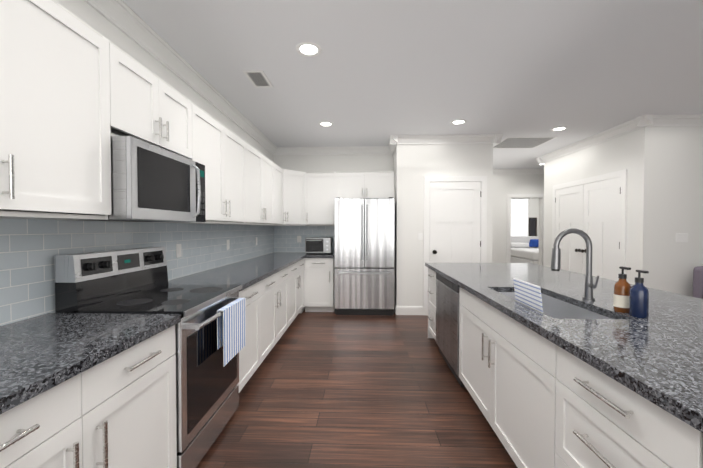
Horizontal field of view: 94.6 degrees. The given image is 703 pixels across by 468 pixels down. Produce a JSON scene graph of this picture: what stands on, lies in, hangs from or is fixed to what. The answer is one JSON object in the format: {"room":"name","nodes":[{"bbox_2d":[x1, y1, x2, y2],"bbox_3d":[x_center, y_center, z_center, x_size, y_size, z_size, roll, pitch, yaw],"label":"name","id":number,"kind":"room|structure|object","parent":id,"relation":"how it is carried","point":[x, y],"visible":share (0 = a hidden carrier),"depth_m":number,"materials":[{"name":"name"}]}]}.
{"room":"kitchen","nodes":[
{"label":"kitchen","id":0,"kind":"room"},
{"bbox_2d":[0,313,180,413],"bbox_3d":[-1.204,0.429,0.539,0.662,0.038,2.119,0,1,2],"label":"countertop","id":1,"kind":"structure","parent":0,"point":[40,354],"depth_m":1.18,"materials":[{"name":"stone"}]},
{"bbox_2d":[0,0,275,312],"bbox_3d":[-1.564,-0.059,1.644,0.120,2.720,8.320,0,1,2],"label":"wall","id":2,"kind":"structure","parent":0,"point":[80,8],"depth_m":2.33,"materials":[{"name":"white paint"}]},
{"bbox_2d":[0,219,275,325],"bbox_3d":[-1.468,0.146,2.585,0.006,0.466,6.200,0,1,2],"label":"backsplash","id":3,"kind":"structure","parent":2,"relation":"attached to","point":[30,249],"depth_m":1.84,"materials":[{"name":"tile"}]},
{"bbox_2d":[176,244,181,257],"bbox_3d":[-1.456,0.141,2.735,0.007,0.115,0.075,0,1,2],"label":"electrical outlet","id":4,"kind":"object","parent":3,"relation":"attached to","point":[178,251],"visible":1,"depth_m":2.73,"materials":[{"name":"white plastic"}]},
{"bbox_2d":[226,240,229,249],"bbox_3d":[-1.421,0.124,3.734,0.007,0.115,0.075,0,1,2],"label":"electrical outlet","id":5,"kind":"object","parent":3,"relation":"attached to","point":[228,244],"visible":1,"depth_m":3.74,"materials":[{"name":"white plastic"}]},
{"bbox_2d":[91,136,205,221],"bbox_3d":[-1.248,-0.283,1.970,0.469,0.409,0.750,0,1,2],"label":"microwave","id":6,"kind":"object","parent":2,"relation":"attached to","point":[151,182],"visible":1,"depth_m":1.76,"materials":[{"name":"silver metal"}]},
{"bbox_2d":[84,0,279,154],"bbox_3d":[-1.459,-1.360,1.558,0.095,0.115,8.200,0,1,2],"label":"crown molding","id":7,"kind":"structure","parent":2,"relation":"attached to","point":[125,18],"depth_m":2.54,"materials":[{"name":"white wood"}]},
{"bbox_2d":[260,168,307,225],"bbox_3d":[-1.044,-0.576,5.170,0.670,0.883,0.358,0,1,2],"label":"upper cabinet","id":8,"kind":"object","parent":2,"relation":"attached to","point":[283,192],"depth_m":5.03,"materials":[{"name":"white wood"}]},
{"bbox_2d":[276,148,395,279],"bbox_3d":[-0.322,-0.131,5.703,2.080,2.720,0.120,0,1,2],"label":"wall","id":9,"kind":"structure","parent":0,"point":[360,162],"depth_m":5.62,"materials":[{"name":"white paint"}]},
{"bbox_2d":[276,226,333,251],"bbox_3d":[-0.799,0.091,5.660,1.070,0.466,0.006,0,1,2],"label":"backsplash","id":10,"kind":"structure","parent":9,"relation":"attached to","point":[286,236],"depth_m":5.66,"materials":[{"name":"tile"}]},
{"bbox_2d":[308,172,311,225],"bbox_3d":[-1.033,-0.581,5.474,0.670,0.883,0.367,0,1,2],"label":"upper cabinet","id":11,"kind":"object","parent":9,"relation":"attached to","point":[309,173],"depth_m":5.32,"materials":[{"name":"white wood"}]},
{"bbox_2d":[280,146,387,154],"bbox_3d":[-0.266,-1.431,5.570,1.960,0.115,0.095,0,1,2],"label":"crown molding","id":12,"kind":"structure","parent":9,"relation":"attached to","point":[356,150],"depth_m":5.57,"materials":[{"name":"white wood"}]},
{"bbox_2d":[196,309,517,467],"bbox_3d":[2.734,1.282,4.421,8.520,0.060,14.120,0,1,2],"label":"floor","id":13,"kind":"structure","parent":0,"point":[326,390],"depth_m":2.40,"materials":[{"name":"brown wood"}]},
{"bbox_2d":[54,247,247,467],"bbox_3d":[-1.106,0.697,1.982,0.711,1.195,0.750,0,1,2],"label":"range","id":14,"kind":"object","parent":13,"relation":"on","point":[130,281],"visible":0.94,"depth_m":1.80,"materials":[{"name":"grey metal"}]},
{"bbox_2d":[217,297,245,366],"bbox_3d":[-0.759,0.608,2.071,0.040,0.330,0.355,0,1,2],"label":"towel","id":15,"kind":"object","parent":14,"relation":"hanging from","point":[231,330],"visible":0.95,"depth_m":2.02,"materials":[{"name":"white fabric"}]},
{"bbox_2d":[260,258,315,313],"bbox_3d":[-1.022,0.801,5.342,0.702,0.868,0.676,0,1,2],"label":"base cabinet","id":16,"kind":"object","parent":13,"relation":"on","point":[291,290],"depth_m":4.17,"materials":[{"name":"white wood"}]},
{"bbox_2d":[168,252,307,290],"bbox_3d":[-1.083,0.368,4.014,0.662,0.038,3.311,0,1,2],"label":"countertop","id":17,"kind":"structure","parent":16,"relation":"on","point":[246,273],"depth_m":3.15,"materials":[{"name":"stone"}]},
{"bbox_2d":[308,252,333,257],"bbox_3d":[-0.474,0.344,5.332,0.407,0.038,0.632,0,1,2],"label":"countertop","id":18,"kind":"structure","parent":16,"relation":"on","point":[310,255],"depth_m":5.02,"materials":[{"name":"stone"}]},
{"bbox_2d":[305,237,332,253],"bbox_3d":[-0.538,0.191,5.387,0.420,0.265,0.379,0,1,2],"label":"toaster oven","id":19,"kind":"object","parent":18,"relation":"on","point":[318,244],"visible":1,"depth_m":5.24,"materials":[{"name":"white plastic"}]},
{"bbox_2d":[334,197,394,315],"bbox_3d":[0.207,0.337,5.234,0.920,1.800,0.766,0,1,2],"label":"fridge","id":20,"kind":"object","parent":13,"relation":"on","point":[364,257],"visible":1,"depth_m":4.92,"materials":[{"name":"grey metal"}]},
{"bbox_2d":[427,268,702,467],"bbox_3d":[1.231,0.871,1.413,0.856,0.868,5.020,0,1,2],"label":"kitchen island","id":21,"kind":"object","parent":13,"relation":"on","point":[579,372],"depth_m":1.43,"materials":[{"name":"white wood"}]},
{"bbox_2d":[436,273,465,388],"bbox_3d":[1.184,0.843,3.056,0.604,0.866,0.788,0,1,2],"label":"dishwasher","id":22,"kind":"object","parent":21,"relation":"in","point":[447,291],"depth_m":2.95,"materials":[{"name":"grey metal"}]},
{"bbox_2d":[513,278,542,312],"bbox_3d":[0.982,0.448,1.790,0.048,0.368,0.290,0,1,2],"label":"cloth","id":23,"kind":"object","parent":21,"relation":"hanging from","point":[528,294],"visible":0.36,"depth_m":1.77,"materials":[{"name":"white fabric"}]},
{"bbox_2d":[425,264,702,427],"bbox_3d":[1.439,0.453,1.414,1.260,0.116,5.050,0,1,2],"label":"island countertop","id":24,"kind":"structure","parent":21,"relation":"on","point":[660,355],"depth_m":1.36,"materials":[{"name":"grey stone"}]},
{"bbox_2d":[499,292,610,318],"bbox_3d":[1.141,0.530,1.911,0.378,0.210,0.828,0,1,2],"label":"sink","id":25,"kind":"object","parent":24,"relation":"in","point":[556,307],"depth_m":2.02,"materials":[{"name":"silver metal"}]},
{"bbox_2d":[549,228,600,299],"bbox_3d":[1.302,0.176,1.884,0.248,0.420,0.110,0,1,2],"label":"faucet","id":26,"kind":"object","parent":24,"relation":"on","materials":[{"name":"silver metal"}]},
{"bbox_2d":[613,266,630,312],"bbox_3d":[1.365,0.278,1.630,0.070,0.226,0.076,0,1,2],"label":"soap bottle","id":27,"kind":"object","parent":24,"relation":"on","point":[622,285],"visible":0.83,"depth_m":1.61,"materials":[{"name":"brown glass"}]},
{"bbox_2d":[629,270,648,317],"bbox_3d":[1.369,0.282,1.540,0.070,0.221,0.077,0,1,2],"label":"soap bottle","id":28,"kind":"object","parent":24,"relation":"on","point":[638,299],"visible":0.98,"depth_m":1.52,"materials":[{"name":"blue glass"}]},
{"bbox_2d":[693,266,702,298],"bbox_3d":[4.463,0.828,3.492,0.800,0.880,0.800,0,1,2],"label":"armchair","id":29,"kind":"object","parent":13,"relation":"on","point":[697,281],"visible":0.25,"depth_m":3.81,"materials":[{"name":"purple fabric"}]},
{"bbox_3d":[4.974,1.155,9.544,4.160,0.012,3.480,0,1,2],"label":"floor carpet","id":30,"kind":"object","parent":13,"relation":"on","visible":0},
{"bbox_2d":[511,236,538,264],"bbox_3d":[5.839,0.617,9.955,1.660,1.050,2.120,0,1,2],"label":"bed","id":31,"kind":"object","parent":30,"relation":"on","point":[524,249],"visible":0.42,"depth_m":10.22,"materials":[{"name":"white fabric"}]},
{"bbox_2d":[123,0,702,168],"bbox_3d":[2.734,-1.508,4.371,8.520,0.080,14.120,0,1,2],"label":"ceiling","id":32,"kind":"structure","parent":0,"point":[376,72],"depth_m":2.74,"materials":[{"name":"white paint"}]},
{"bbox_2d":[243,70,272,87],"bbox_3d":[-0.865,-1.441,3.022,0.180,0.005,0.330,0,1,2],"label":"ceiling vent","id":33,"kind":"object","parent":32,"relation":"in","point":[258,78],"visible":1,"depth_m":3.00,"materials":[{"name":"white metal"}]},
{"bbox_2d":[296,42,321,56],"bbox_3d":[-0.332,-1.430,2.518,0.204,0.009,0.204,0,1,2],"label":"recessed light","id":34,"kind":"object","parent":32,"relation":"in","point":[309,49],"visible":1,"depth_m":2.51,"materials":[{"name":"white plastic"}]},
{"bbox_2d":[318,121,333,126],"bbox_3d":[-0.339,-1.462,4.319,0.204,0.009,0.204,0,1,2],"label":"recessed light","id":35,"kind":"object","parent":32,"relation":"in","point":[326,124],"visible":1,"depth_m":4.32,"materials":[{"name":"white plastic"}]},
{"bbox_2d":[450,119,466,124],"bbox_3d":[1.399,-1.460,4.239,0.204,0.009,0.204,0,1,2],"label":"recessed light","id":36,"kind":"object","parent":32,"relation":"in","point":[458,122],"visible":0.98,"depth_m":4.24,"materials":[{"name":"white"}]},
{"bbox_2d":[493,137,556,148],"bbox_3d":[2.766,-1.481,5.281,0.760,0.005,0.700,0,1,2],"label":"ceiling vent","id":37,"kind":"object","parent":32,"relation":"in","point":[518,142],"visible":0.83,"depth_m":5.24,"materials":[{"name":"white"}]},
{"bbox_2d":[551,126,567,130],"bbox_3d":[2.900,-1.465,4.526,0.204,0.009,0.204,0,1,2],"label":"recessed light","id":38,"kind":"object","parent":32,"relation":"in","point":[559,128],"visible":1,"depth_m":4.50,"materials":[{"name":"white plastic"}]},
{"bbox_2d":[396,144,495,305],"bbox_3d":[1.412,-0.118,4.932,1.440,2.720,0.002,0,1,2],"label":"wall","id":39,"kind":"structure","parent":0,"point":[414,162],"depth_m":4.94,"materials":[{"name":"white paint"}]},
{"bbox_2d":[388,148,394,153],"bbox_3d":[0.652,-1.425,5.216,0.100,0.115,0.540,0,1,2],"label":"crown molding","id":40,"kind":"structure","parent":39,"relation":"attached to","point":[390,150],"depth_m":5.51,"materials":[{"name":"white wood"}]},
{"bbox_2d":[397,306,423,314],"bbox_3d":[0.905,1.174,4.966,0.394,0.134,0.014,0,1,2],"label":"baseboard","id":41,"kind":"structure","parent":39,"relation":"attached to","point":[408,310],"depth_m":4.96,"materials":[{"name":"white wood"}]},
{"bbox_2d":[418,233,422,240],"bbox_3d":[1.052,0.042,4.943,0.075,0.115,0.007,0,1,2],"label":"light switch","id":42,"kind":"object","parent":39,"relation":"attached to","point":[420,236],"visible":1,"depth_m":4.94,"materials":[{"name":"white plastic"}]},
{"bbox_2d":[388,134,495,147],"bbox_3d":[1.350,-1.419,4.856,1.540,0.115,0.109,0,1,2],"label":"crown molding","id":43,"kind":"structure","parent":39,"relation":"attached to","point":[464,138],"depth_m":4.86,"materials":[{"name":"white wood"}]},
{"bbox_2d":[423,176,486,314],"bbox_3d":[1.571,0.183,4.889,0.940,2.120,0.085,0,1,2],"label":"pantry door","id":44,"kind":"structure","parent":39,"relation":"in","point":[455,219],"depth_m":4.91,"materials":[{"name":"white wood"}]},
{"bbox_2d":[496,134,502,143],"bbox_3d":[2.232,-1.442,6.196,0.109,0.115,2.850,0,1,2],"label":"crown molding","id":45,"kind":"structure","parent":39,"relation":"attached to","point":[498,136],"depth_m":4.78,"materials":[{"name":"white"}]},
{"bbox_2d":[492,174,543,264],"bbox_3d":[3.852,-0.168,7.759,6.120,2.720,0.120,0,1,2],"label":"wall","id":46,"kind":"structure","parent":0,"point":[506,184],"depth_m":7.70,"materials":[{"name":"white paint"}]},
{"bbox_2d":[493,169,543,174],"bbox_3d":[4.568,-1.467,7.603,4.680,0.115,0.095,0,1,2],"label":"crown molding","id":47,"kind":"structure","parent":46,"relation":"attached to","point":[495,171],"depth_m":7.62,"materials":[{"name":"white"}]},
{"bbox_2d":[511,198,529,235],"bbox_3d":[5.622,-0.069,11.171,0.980,2.342,0.041,0,1,2],"label":"window","id":48,"kind":"structure","parent":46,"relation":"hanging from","point":[519,216],"depth_m":11.16,"materials":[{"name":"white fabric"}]},
{"bbox_2d":[506,194,543,265],"bbox_3d":[4.139,0.124,7.683,0.900,2.140,0.019,0,1,2],"label":"door frame","id":49,"kind":"structure","parent":46,"relation":"attached to","point":[509,197],"depth_m":7.67,"materials":[{"name":"white wood"}]},
{"bbox_2d":[529,218,536,235],"bbox_3d":[6.263,-0.168,11.202,0.260,0.800,0.029,0,1,2],"label":"mirror","id":50,"kind":"object","parent":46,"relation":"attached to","point":[532,226],"visible":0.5,"depth_m":11.20,"materials":[{"name":"black mirror"}]},
{"bbox_2d":[540,126,702,296],"bbox_3d":[5.273,-0.122,5.168,3.100,2.720,2.260,0,1,2],"label":"wall","id":51,"kind":"structure","parent":0,"point":[663,165],"depth_m":4.09,"materials":[{"name":"white paint"}]},
{"bbox_2d":[552,169,626,280],"bbox_3d":[3.679,0.178,5.196,0.085,2.120,1.675,0,1,2],"label":"closet door","id":52,"kind":"structure","parent":51,"relation":"in","point":[594,208],"depth_m":4.92,"materials":[{"name":"white wood"}]},
{"bbox_2d":[540,120,639,163],"bbox_3d":[3.676,-1.425,5.201,0.095,0.115,2.220,0,1,2],"label":"crown molding","id":53,"kind":"structure","parent":51,"relation":"attached to","point":[624,128],"depth_m":4.94,"materials":[{"name":"white wood"}]},
{"bbox_2d":[632,114,702,127],"bbox_3d":[5.177,-1.403,3.968,3.210,0.115,0.100,0,1,2],"label":"crown molding","id":54,"kind":"structure","parent":51,"relation":"attached to","point":[650,120],"depth_m":4.01,"materials":[{"name":"white wood"}]},
{"bbox_2d":[676,233,687,241],"bbox_3d":[4.154,0.048,4.075,0.150,0.115,0.007,0,1,2],"label":"light switch","id":55,"kind":"object","parent":51,"relation":"attached to","point":[681,237],"visible":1,"depth_m":4.07,"materials":[{"name":"white plastic"}]}
]}

